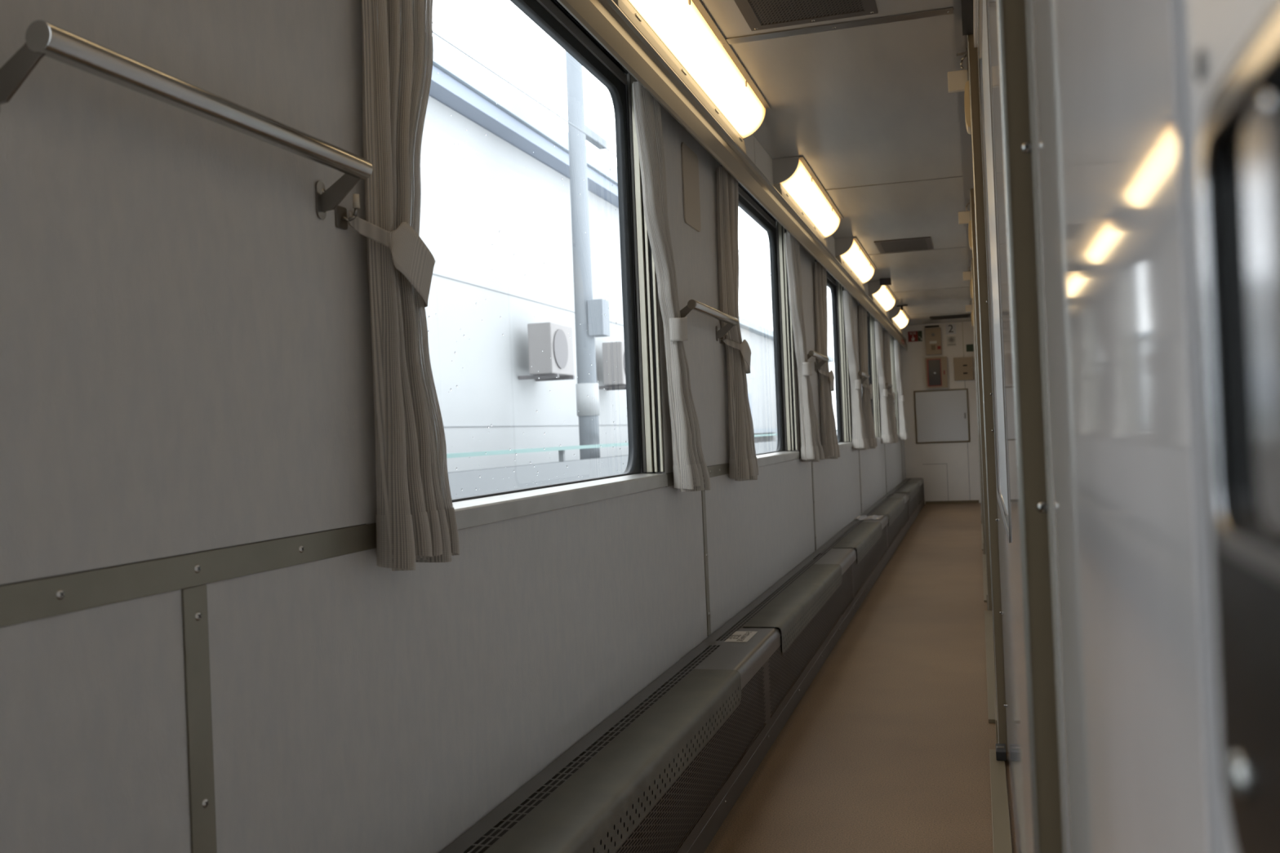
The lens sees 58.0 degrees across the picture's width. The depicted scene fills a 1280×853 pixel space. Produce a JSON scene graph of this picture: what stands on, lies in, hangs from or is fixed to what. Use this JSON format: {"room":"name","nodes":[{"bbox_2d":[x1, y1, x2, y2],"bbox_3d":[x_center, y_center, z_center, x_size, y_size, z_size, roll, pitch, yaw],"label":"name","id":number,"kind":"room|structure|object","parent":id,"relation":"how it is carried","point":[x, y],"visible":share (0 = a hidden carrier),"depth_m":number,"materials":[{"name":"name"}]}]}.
{"room":"train corridor","nodes":[
{"label":"train corridor","id":0,"kind":"room"},
{"bbox_2d":[0,0,906,852],"bbox_3d":[0.933,-0.104,6.509,0.105,2.228,16.420,-2,0,16],"label":"wall","id":1,"kind":"structure","parent":0,"point":[206,646],"depth_m":1.46,"materials":[{"name":"grey laminate"}]},
{"bbox_2d":[0,19,373,219],"bbox_3d":[-0.495,-0.334,1.348,0.080,0.081,0.593,-2,0,16],"label":"grab bar","id":2,"kind":"object","parent":1,"relation":"attached to","point":[42,38],"visible":1,"depth_m":1.23,"materials":[{"name":"grey metal"}]},
{"bbox_2d":[334,193,359,230],"bbox_3d":[-0.425,-0.314,1.681,0.027,0.050,0.029,-2,0,16],"label":"curtain hook","id":3,"kind":"object","parent":1,"relation":"attached to","point":[340,212],"visible":0.93,"depth_m":1.68,"materials":[{"name":"silver metal"}]},
{"bbox_2d":[366,0,667,529],"bbox_3d":[-0.222,-0.447,2.600,0.101,1.254,1.630,-2,0,16],"label":"window","id":4,"kind":"structure","parent":1,"relation":"in","point":[472,511],"depth_m":3.35,"materials":[{"name":"grey metal"}]},
{"bbox_2d":[680,142,701,231],"bbox_3d":[0.170,-0.790,3.822,0.005,0.262,0.220,-2,0,16],"label":"cover plate","id":5,"kind":"object","parent":1,"relation":"attached to","point":[690,166],"visible":1,"depth_m":3.81,"materials":[{"name":"beige plastic"}]},
{"bbox_2d":[680,299,738,341],"bbox_3d":[0.224,-0.345,3.807,0.080,0.081,0.646,-2,0,16],"label":"grab bar","id":6,"kind":"object","parent":1,"relation":"attached to","point":[731,321],"visible":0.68,"depth_m":3.75,"materials":[{"name":"grey metal"}]},
{"bbox_2d":[719,332,728,343],"bbox_3d":[0.302,-0.326,4.169,0.027,0.050,0.029,-2,0,16],"label":"curtain hook","id":7,"kind":"object","parent":1,"relation":"attached to","point":[726,334],"visible":0.73,"depth_m":4.17,"materials":[{"name":"silver metal"}]},
{"bbox_2d":[556,0,907,350],"bbox_3d":[0.991,-0.979,6.488,0.064,0.141,16.420,-2,0,16],"label":"pelmet","id":8,"kind":"structure","parent":1,"relation":"attached to","point":[603,20],"depth_m":3.59,"materials":[{"name":"metal"}]},
{"bbox_2d":[348,0,459,571],"bbox_3d":[-0.352,-0.360,1.828,0.086,1.145,0.316,-2,0,14],"label":"curtain","id":9,"kind":"object","parent":8,"relation":"hanging from","point":[416,520],"visible":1,"depth_m":1.73,"materials":[{"name":"fabric"}]},
{"bbox_2d":[631,81,711,492],"bbox_3d":[0.101,-0.371,3.355,0.095,1.136,0.491,-2,0,16],"label":"curtain","id":10,"kind":"object","parent":8,"relation":"hanging from","point":[691,473],"visible":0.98,"depth_m":3.33,"materials":[{"name":"fabric"}]},
{"bbox_2d":[715,166,758,481],"bbox_3d":[0.372,-0.371,4.286,0.092,1.145,0.298,-2,0,16],"label":"curtain","id":11,"kind":"object","parent":8,"relation":"hanging from","point":[743,461],"visible":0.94,"depth_m":4.18,"materials":[{"name":"fabric"}]},
{"bbox_2d":[784,232,824,462],"bbox_3d":[0.849,-0.383,5.896,0.104,1.136,0.575,-2,0,16],"label":"curtain","id":12,"kind":"object","parent":8,"relation":"hanging from","point":[811,448],"visible":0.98,"depth_m":5.83,"materials":[{"name":"fabric"}]},
{"bbox_2d":[813,262,840,458],"bbox_3d":[1.102,-0.382,6.779,0.094,1.145,0.294,-2,0,16],"label":"curtain","id":13,"kind":"object","parent":8,"relation":"hanging from","point":[829,442],"visible":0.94,"depth_m":6.68,"materials":[{"name":"fabric"}]},
{"bbox_2d":[842,290,868,450],"bbox_3d":[1.578,-0.394,8.395,0.101,1.136,0.582,-2,0,16],"label":"curtain","id":14,"kind":"object","parent":8,"relation":"hanging from","point":[860,440],"visible":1,"depth_m":8.32,"materials":[{"name":"fabric"}]},
{"bbox_2d":[857,305,877,448],"bbox_3d":[1.834,-0.394,9.279,0.096,1.145,0.299,-2,0,16],"label":"curtain","id":15,"kind":"object","parent":8,"relation":"hanging from","point":[867,389],"visible":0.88,"depth_m":9.18,"materials":[{"name":"fabric"}]},
{"bbox_2d":[874,320,893,443],"bbox_3d":[2.309,-0.406,10.889,0.106,1.136,0.582,-2,0,16],"label":"curtain","id":16,"kind":"object","parent":8,"relation":"hanging from","point":[886,436],"visible":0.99,"depth_m":10.81,"materials":[{"name":"fabric"}]},
{"bbox_2d":[883,329,898,443],"bbox_3d":[2.562,-0.405,11.776,0.093,1.145,0.302,-2,0,16],"label":"curtain","id":17,"kind":"object","parent":8,"relation":"hanging from","point":[891,398],"visible":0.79,"depth_m":11.66,"materials":[{"name":"fabric"}]},
{"bbox_2d":[893,340,909,439],"bbox_3d":[3.038,-0.417,13.385,0.104,1.136,0.578,-2,0,16],"label":"curtain","id":18,"kind":"object","parent":8,"relation":"hanging from","point":[903,431],"visible":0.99,"depth_m":13.31,"materials":[{"name":"fabric"}]},
{"bbox_2d":[720,164,799,466],"bbox_3d":[0.508,-0.458,5.095,0.101,1.254,1.630,-2,0,16],"label":"window","id":19,"kind":"structure","parent":1,"relation":"in","point":[783,334],"depth_m":5.85,"materials":[{"name":"grey metal"}]},
{"bbox_2d":[807,350,828,371],"bbox_3d":[0.956,-0.357,6.312,0.080,0.081,0.626,-2,0,16],"label":"grab bar","id":20,"kind":"object","parent":1,"relation":"attached to","point":[811,353],"visible":0.64,"depth_m":6.36,"materials":[{"name":"grey metal"}]},
{"bbox_2d":[743,134,902,334],"bbox_3d":[0.953,-1.147,6.499,0.038,0.142,16.420,-2,0,16],"label":"trim","id":21,"kind":"structure","parent":1,"relation":"attached to","point":[755,151],"depth_m":5.01,"materials":[{"name":"grey metal"}]},
{"bbox_2d":[814,258,852,449],"bbox_3d":[1.237,-0.469,7.591,0.101,1.254,1.630,-2,0,16],"label":"window","id":22,"kind":"structure","parent":1,"relation":"in","point":[836,337],"depth_m":8.35,"materials":[{"name":"clear glass"}]},
{"bbox_2d":[857,371,869,383],"bbox_3d":[1.685,-0.368,8.807,0.080,0.081,0.626,-2,0,16],"label":"grab bar","id":23,"kind":"object","parent":1,"relation":"attached to","point":[865,375],"visible":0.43,"depth_m":8.84,"materials":[{"name":"grey metal"}]},
{"bbox_2d":[857,302,881,442],"bbox_3d":[1.967,-0.481,10.086,0.101,1.254,1.630,-2,0,16],"label":"window","id":24,"kind":"structure","parent":1,"relation":"in","point":[872,365],"depth_m":10.85,"materials":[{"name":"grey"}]},
{"bbox_2d":[885,382,893,391],"bbox_3d":[2.415,-0.379,11.303,0.080,0.081,0.626,-2,0,16],"label":"grab bar","id":25,"kind":"object","parent":1,"relation":"attached to","point":[890,385],"visible":0.44,"depth_m":11.36,"materials":[{"name":"grey metal"}]},
{"bbox_2d":[883,327,899,437],"bbox_3d":[2.696,-0.492,12.582,0.101,1.254,1.630,-2,0,16],"label":"window","id":26,"kind":"structure","parent":1,"relation":"in","point":[891,338],"depth_m":13.35,"materials":[{"name":"grey metal"}]},
{"bbox_2d":[692,0,971,325],"bbox_3d":[1.358,-1.274,6.380,1.090,0.086,16.520,-2,0,16],"label":"ceiling","id":27,"kind":"structure","parent":0,"point":[866,101],"depth_m":4.70,"materials":[{"name":"paint"}]},
{"bbox_2d":[613,0,770,153],"bbox_3d":[0.205,-1.125,3.626,0.138,0.168,1.645,-2,0,16],"label":"lamp","id":28,"kind":"object","parent":27,"relation":"attached to","point":[677,29],"visible":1,"depth_m":3.55,"materials":[{"name":"grey plastic"}]},
{"bbox_2d":[733,0,878,31],"bbox_3d":[0.392,-1.218,3.026,0.380,0.007,0.940,-2,0,16],"label":"ceiling vent","id":29,"kind":"object","parent":27,"relation":"in","point":[759,15],"visible":1,"depth_m":3.38,"materials":[{"name":"grey metal"}]},
{"bbox_2d":[747,0,864,25],"bbox_3d":[0.392,-1.217,3.026,0.308,0.001,0.868,-2,0,16],"label":"grille","id":30,"kind":"object","parent":29,"relation":"attached to","point":[793,2],"depth_m":3.37,"materials":[{"name":"grey metal"}]},
{"bbox_2d":[772,155,843,247],"bbox_3d":[0.902,-1.136,6.008,0.138,0.168,1.650,-2,0,16],"label":"lamp","id":31,"kind":"object","parent":27,"relation":"attached to","point":[792,180],"visible":0.98,"depth_m":5.69,"materials":[{"name":"grey plastic"}]},
{"bbox_2d":[834,236,876,290],"bbox_3d":[1.565,-1.147,8.278,0.138,0.168,1.620,-2,0,16],"label":"lamp","id":32,"kind":"object","parent":27,"relation":"attached to","point":[848,253],"visible":0.98,"depth_m":7.95,"materials":[{"name":"grey plastic"}]},
{"bbox_2d":[840,238,874,283],"bbox_3d":[1.569,-1.172,8.277,0.093,0.101,1.595,-2,0,16],"label":"diffuser","id":33,"kind":"object","parent":32,"relation":"attached to","point":[852,255],"depth_m":8.03,"materials":[{"name":"white plastic"}]},
{"bbox_2d":[867,280,897,316],"bbox_3d":[2.239,-1.157,10.582,0.138,0.168,1.620,-2,0,16],"label":"lamp","id":34,"kind":"object","parent":27,"relation":"attached to","point":[880,295],"visible":0.96,"depth_m":10.28,"materials":[{"name":"grey plastic"}]},
{"bbox_2d":[871,285,895,311],"bbox_3d":[2.242,-1.183,10.581,0.093,0.101,1.595,-2,0,16],"label":"diffuser","id":35,"kind":"object","parent":34,"relation":"attached to","point":[881,295],"depth_m":10.41,"materials":[{"name":"white plastic"}]},
{"bbox_2d":[880,277,891,285],"bbox_3d":[2.057,-1.213,9.670,0.090,0.054,0.052,-2,0,16],"label":"speaker box","id":36,"kind":"object","parent":27,"relation":"attached to","point":[883,282],"visible":1,"depth_m":9.65,"materials":[{"name":"black"}]},
{"bbox_2d":[888,306,910,333],"bbox_3d":[2.889,-1.167,12.804,0.138,0.168,1.490,-2,0,16],"label":"lamp","id":37,"kind":"object","parent":27,"relation":"attached to","point":[897,317],"visible":0.98,"depth_m":12.47,"materials":[{"name":"grey plastic"}]},
{"bbox_2d":[892,310,908,328],"bbox_3d":[2.892,-1.193,12.803,0.093,0.101,1.465,-2,0,16],"label":"diffuser","id":38,"kind":"object","parent":37,"relation":"attached to","point":[900,319],"depth_m":12.60,"materials":[{"name":"white plastic"}]},
{"bbox_2d":[896,304,907,310],"bbox_3d":[2.708,-1.226,11.914,0.110,0.049,0.060,-2,0,16],"label":"bracket","id":39,"kind":"object","parent":27,"relation":"attached to","point":[900,306],"visible":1,"depth_m":11.90,"materials":[{"name":"black metal"}]},
{"bbox_2d":[873,236,933,253],"bbox_3d":[1.813,-1.240,7.909,0.367,0.008,0.550,-2,0,16],"label":"ceiling vent","id":40,"kind":"object","parent":27,"relation":"in","point":[916,243],"visible":1,"depth_m":7.89,"materials":[{"name":"grey metal"}]},
{"bbox_2d":[880,239,928,252],"bbox_3d":[1.813,-1.239,7.909,0.295,0.001,0.478,-2,0,16],"label":"grille","id":41,"kind":"object","parent":40,"relation":"attached to","point":[904,242],"depth_m":7.90,"materials":[{"name":"grey metal"}]},
{"bbox_2d":[929,314,970,319],"bbox_3d":[3.597,-1.266,13.373,0.450,0.019,0.300,-2,0,16],"label":"ceiling vent","id":42,"kind":"object","parent":27,"relation":"in","point":[960,316],"visible":1,"depth_m":13.28,"materials":[{"name":"black metal"}]},
{"bbox_2d":[673,502,1017,852],"bbox_3d":[1.452,1.019,6.363,1.090,0.060,16.520,-2,0,16],"label":"floor","id":43,"kind":"structure","parent":0,"point":[886,748],"depth_m":3.76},
{"bbox_2d":[440,552,854,852],"bbox_3d":[0.300,0.849,3.639,0.211,0.333,5.246,-2,0,16],"label":"heater","id":44,"kind":"object","parent":43,"relation":"on","point":[767,673],"depth_m":2.79,"materials":[{"name":"metal"}]},
{"bbox_2d":[724,631,757,642],"bbox_3d":[0.328,0.684,3.757,0.077,0.002,0.190,-2,0,16],"label":"sticker","id":45,"kind":"object","parent":44,"relation":"on","point":[738,636],"visible":1,"depth_m":3.75,"materials":[{"name":"grey paper"}]},
{"bbox_2d":[813,493,909,613],"bbox_3d":[1.766,0.826,8.654,0.210,0.333,5.196,-2,0,16],"label":"heater","id":46,"kind":"object","parent":43,"relation":"on","point":[861,571],"depth_m":7.56,"materials":[{"name":"metal"}]},
{"bbox_2d":[853,515,883,519],"bbox_3d":[1.663,0.660,8.375,0.185,0.006,0.435,-2,0,16],"label":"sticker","id":47,"kind":"object","parent":46,"relation":"on","point":[863,517],"visible":1,"depth_m":8.38,"materials":[{"name":"silver plastic"}]},
{"bbox_2d":[887,477,924,527],"bbox_3d":[2.953,0.808,12.714,0.210,0.332,3.256,-2,0,16],"label":"heater","id":48,"kind":"object","parent":43,"relation":"on","point":[917,500],"depth_m":12.41,"materials":[{"name":"metal"}]},
{"bbox_2d":[900,321,981,504],"bbox_3d":[3.720,-0.160,14.289,1.090,2.228,0.102,-2,0,16],"label":"wall","id":49,"kind":"structure","parent":0,"point":[949,472],"depth_m":14.23,"materials":[{"name":"paint"}]},
{"bbox_2d":[907,330,922,342],"bbox_3d":[3.415,-1.119,14.324,0.170,0.130,0.006,-2,0,16],"label":"sign","id":50,"kind":"object","parent":49,"relation":"attached to","point":[913,336],"visible":1,"depth_m":14.32,"materials":[{"name":"red paint"}]},
{"bbox_2d":[924,324,938,328],"bbox_3d":[3.610,-1.236,14.266,0.170,0.023,0.006,-2,0,16],"label":"strip","id":51,"kind":"object","parent":49,"relation":"attached to","point":[936,326],"visible":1,"depth_m":14.26,"materials":[{"name":"black metal"}]},
{"bbox_2d":[924,327,942,355],"bbox_3d":[3.621,-1.051,14.237,0.190,0.325,0.058,-2,0,16],"label":"switch box","id":52,"kind":"object","parent":49,"relation":"attached to","point":[932,335],"visible":1,"depth_m":14.21,"materials":[{"name":"beige paint"}]},
{"bbox_2d":[924,356,947,388],"bbox_3d":[3.653,-0.664,14.214,0.258,0.380,0.086,-2,0,16],"label":"upper cabinet","id":53,"kind":"object","parent":49,"relation":"attached to","point":[936,372],"visible":1,"depth_m":14.18,"materials":[{"name":"beige metal"}]},
{"bbox_2d":[913,388,970,444],"bbox_3d":[3.723,-0.126,14.234,0.650,0.658,0.014,-2,0,16],"label":"access panel","id":54,"kind":"object","parent":49,"relation":"attached to","point":[942,415],"visible":1,"depth_m":14.23,"materials":[{"name":"white metal"}]},
{"bbox_2d":[945,323,955,334],"bbox_3d":[3.825,-1.200,14.197,0.118,0.125,0.017,-2,0,16],"label":"number sign","id":55,"kind":"object","parent":49,"relation":"attached to","point":[950,328],"visible":1,"depth_m":14.19,"materials":[{"name":"white laminate"}]},
{"bbox_2d":[946,335,955,346],"bbox_3d":[3.833,-1.050,14.202,0.110,0.125,0.005,-2,0,16],"label":"sign","id":56,"kind":"object","parent":49,"relation":"attached to","point":[951,340],"visible":1,"depth_m":14.20,"materials":[{"name":"grey"}]},
{"bbox_2d":[953,356,973,380],"bbox_3d":[3.966,-0.708,14.143,0.224,0.280,0.046,-2,0,16],"label":"junction box","id":57,"kind":"object","parent":49,"relation":"attached to","point":[963,366],"visible":1,"depth_m":14.13,"materials":[{"name":"beige paint"}]},
{"bbox_2d":[966,344,973,351],"bbox_3d":[4.043,-0.963,14.140,0.084,0.088,0.008,-2,0,16],"label":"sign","id":58,"kind":"structure","parent":49,"relation":"in","point":[969,347],"depth_m":14.13,"materials":[{"name":"grey"}]},
{"bbox_2d":[953,0,1221,852],"bbox_3d":[1.872,-0.144,6.235,0.136,2.228,16.420,-2,0,16],"label":"wall","id":59,"kind":"structure","parent":0,"point":[1137,762],"depth_m":0.42,"materials":[{"name":"white"}]},
{"bbox_2d":[972,299,982,524],"bbox_3d":[3.330,-0.166,11.271,0.080,2.227,0.333,-2,0,16],"label":"post","id":60,"kind":"object","parent":59,"relation":"attached to","point":[972,300],"visible":0.16,"depth_m":11.12,"materials":[{"name":"grey metal"}]},
{"bbox_2d":[965,304,973,311],"bbox_3d":[3.264,-1.173,11.440,0.067,0.066,0.042,-2,0,16],"label":"sign box","id":61,"kind":"object","parent":60,"relation":"attached to","point":[968,308],"visible":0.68,"depth_m":11.43,"materials":[{"name":"beige plastic"}]},
{"bbox_2d":[971,311,973,326],"bbox_3d":[3.269,-1.060,11.354,0.017,0.150,0.100,-2,0,16],"label":"wall plaque","id":62,"kind":"object","parent":60,"relation":"attached to","point":[971,311],"visible":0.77,"depth_m":11.30,"materials":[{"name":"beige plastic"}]},
{"bbox_2d":[971,257,985,554],"bbox_3d":[2.589,-0.155,8.727,0.075,2.227,0.333,-2,0,16],"label":"post","id":63,"kind":"object","parent":59,"relation":"attached to","point":[984,540],"visible":0.21,"depth_m":8.58,"materials":[{"name":"grey metal"}]},
{"bbox_2d":[963,271,972,280],"bbox_3d":[2.525,-1.161,8.895,0.067,0.066,0.042,-2,0,16],"label":"sign box","id":64,"kind":"object","parent":63,"relation":"attached to","point":[966,275],"visible":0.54,"depth_m":8.88,"materials":[{"name":"beige plastic"}]},
{"bbox_2d":[969,278,973,299],"bbox_3d":[2.530,-1.049,8.809,0.017,0.150,0.100,-2,0,16],"label":"wall plaque","id":65,"kind":"object","parent":63,"relation":"attached to","point":[971,283],"visible":0.98,"depth_m":8.76,"materials":[{"name":"beige plastic"}]},
{"bbox_2d":[969,188,991,610],"bbox_3d":[1.848,-0.143,6.183,0.069,2.227,0.333,-2,0,16],"label":"post","id":66,"kind":"object","parent":59,"relation":"attached to","point":[988,593],"visible":0.27,"depth_m":6.03,"materials":[{"name":"grey metal"}]},
{"bbox_2d":[958,210,971,224],"bbox_3d":[1.787,-1.150,6.350,0.067,0.066,0.042,-2,0,16],"label":"sign box","id":67,"kind":"object","parent":66,"relation":"attached to","point":[964,217],"visible":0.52,"depth_m":6.34,"materials":[{"name":"beige plastic"}]},
{"bbox_2d":[965,199,970,211],"bbox_3d":[1.798,-1.213,6.323,0.026,0.070,0.018,-2,0,16],"label":"coat hook","id":68,"kind":"object","parent":66,"relation":"attached to","point":[970,199],"visible":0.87,"depth_m":6.32,"materials":[{"name":"silver metal"}]},
{"bbox_2d":[968,219,972,249],"bbox_3d":[1.792,-1.038,6.264,0.017,0.150,0.100,-2,0,16],"label":"wall plaque","id":69,"kind":"object","parent":66,"relation":"attached to","point":[970,237],"visible":0.89,"depth_m":6.22,"materials":[{"name":"beige plastic"}]},
{"bbox_2d":[981,524,983,551],"bbox_3d":[2.958,-0.111,10.002,0.082,2.128,2.308,-2,0,16],"label":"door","id":70,"kind":"structure","parent":59,"relation":"in","point":[982,535],"depth_m":9.94,"materials":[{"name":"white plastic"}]},
{"bbox_2d":[982,554,986,602],"bbox_3d":[2.214,-0.100,7.458,0.082,2.128,2.308,-2,0,16],"label":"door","id":71,"kind":"structure","parent":59,"relation":"in","point":[984,556],"depth_m":7.32,"materials":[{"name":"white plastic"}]},
{"bbox_2d":[967,31,1007,752],"bbox_3d":[1.107,-0.132,3.638,0.062,2.227,0.333,-2,0,16],"label":"post","id":72,"kind":"object","parent":59,"relation":"attached to","point":[999,700],"visible":0.55,"depth_m":3.48,"materials":[{"name":"grey metal"}]},
{"bbox_2d":[947,69,968,93],"bbox_3d":[1.050,-1.139,3.804,0.067,0.066,0.042,-2,0,16],"label":"sign box","id":73,"kind":"object","parent":72,"relation":"attached to","point":[957,80],"visible":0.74,"depth_m":3.79,"materials":[{"name":"beige plastic"}]},
{"bbox_2d":[960,48,968,70],"bbox_3d":[1.061,-1.201,3.778,0.026,0.070,0.018,-2,0,16],"label":"coat hook","id":74,"kind":"object","parent":72,"relation":"attached to","point":[966,54],"visible":1,"depth_m":3.77,"materials":[{"name":"silver metal"}]},
{"bbox_2d":[964,80,971,134],"bbox_3d":[1.055,-1.026,3.719,0.017,0.150,0.100,-2,0,16],"label":"wall plaque","id":75,"kind":"object","parent":72,"relation":"attached to","point":[966,93],"visible":0.99,"depth_m":3.67,"materials":[{"name":"beige plastic"}]},
{"bbox_2d":[984,610,995,723],"bbox_3d":[1.470,-0.088,4.915,0.082,2.128,2.308,-2,0,16],"label":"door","id":76,"kind":"structure","parent":59,"relation":"in","point":[991,689],"depth_m":4.66,"materials":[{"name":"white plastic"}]},
{"bbox_2d":[977,0,1026,852],"bbox_3d":[0.721,-0.076,2.352,0.082,2.128,2.348,-2,0,16],"label":"door","id":77,"kind":"structure","parent":59,"relation":"in","point":[1002,839],"depth_m":2.72,"materials":[{"name":"grey metal"}]},
{"bbox_2d":[995,743,1006,760],"bbox_3d":[1.060,0.955,3.388,0.028,0.030,0.090,-2,0,16],"label":"door stop","id":78,"kind":"object","parent":77,"relation":"on","point":[1001,755],"visible":1,"depth_m":3.35,"materials":[{"name":"black"}]},
{"bbox_2d":[988,0,1062,852],"bbox_3d":[0.357,-0.120,1.055,0.053,2.227,0.333,-2,0,16],"label":"door frame","id":79,"kind":"structure","parent":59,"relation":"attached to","point":[1009,56],"depth_m":0.90,"materials":[{"name":"grey metal"}]},
{"bbox_2d":[1182,0,1279,852],"bbox_3d":[-0.022,-0.116,-0.278,0.032,2.219,1.156,-2,0,16],"label":"door","id":80,"kind":"structure","parent":59,"relation":"in","point":[1232,47],"depth_m":0.23,"materials":[{"name":"white metal"}]},
{"label":"outside","id":81,"kind":"structure","parent":0,"visible":0},
{"bbox_3d":[-11.299,2.777,34.572,38.700,0.100,120.000,-2,0,16],"label":"ground","id":82,"kind":"structure","parent":81,"visible":0},
{"bbox_2d":[419,36,628,472],"bbox_3d":[-8.715,-1.040,3.585,6.560,6.850,52.400,-2,0,16],"label":"building","id":83,"kind":"structure","parent":82,"relation":"on","point":[486,366],"depth_m":16.32,"materials":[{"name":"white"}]},
{"bbox_2d":[518,322,574,381],"bbox_3d":[-1.389,-1.096,17.097,0.605,0.800,0.950,-2,0,16],"label":"air conditioner","id":84,"kind":"object","parent":83,"relation":"attached to","point":[555,340],"visible":1,"depth_m":16.66,"materials":[{"name":"grey metal"}]},
{"bbox_2d":[553,328,568,368],"bbox_3d":[-1.160,-1.137,16.910,0.019,0.576,0.576,-2,0,16],"label":"fan grille","id":85,"kind":"object","parent":84,"relation":"attached to","point":[560,335],"depth_m":16.88,"materials":[{"name":"grey"}]},
{"bbox_2d":[598,341,626,390],"bbox_3d":[-0.418,-1.061,20.408,0.605,0.800,0.950,-2,0,16],"label":"air conditioner","id":86,"kind":"object","parent":83,"relation":"attached to","point":[615,350],"visible":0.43,"depth_m":19.94,"materials":[{"name":"grey metal"}]},
{"bbox_2d":[623,355,625,372],"bbox_3d":[-0.190,-1.102,20.221,0.019,0.576,0.576,-2,0,16],"label":"fan grille","id":87,"kind":"object","parent":86,"relation":"attached to","point":[624,355],"depth_m":19.95,"materials":[{"name":"grey metal"}]},
{"bbox_2d":[564,49,609,459],"bbox_3d":[-0.586,-2.354,16.592,0.478,9.000,1.358,-2,0,16],"label":"utility pole","id":88,"kind":"object","parent":82,"relation":"on","point":[591,322],"visible":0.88,"depth_m":16.00,"materials":[{"name":"grey metal"}]},
{"bbox_2d":[432,31,770,275],"bbox_3d":[-2.054,-3.761,11.002,0.019,0.369,60.000,-2,0,16],"label":"roof edge","id":89,"kind":"object","parent":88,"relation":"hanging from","point":[433,32],"visible":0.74,"depth_m":13.43,"materials":[{"name":"grey metal"}]},
{"bbox_2d":[446,433,777,498],"bbox_3d":[1.057,1.161,20.534,0.170,1.900,80.000,-2,0,16],"label":"glass railing","id":90,"kind":"object","parent":82,"relation":"on","point":[523,476],"visible":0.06,"depth_m":12.82,"materials":[{"name":"glass"}]},
{"bbox_2d":[738,315,777,442],"bbox_3d":[3.138,-0.788,48.984,7.400,6.050,40.200,-2,0,16],"label":"building","id":91,"kind":"structure","parent":82,"relation":"on","point":[761,382],"depth_m":45.82,"materials":[{"name":"grey"}]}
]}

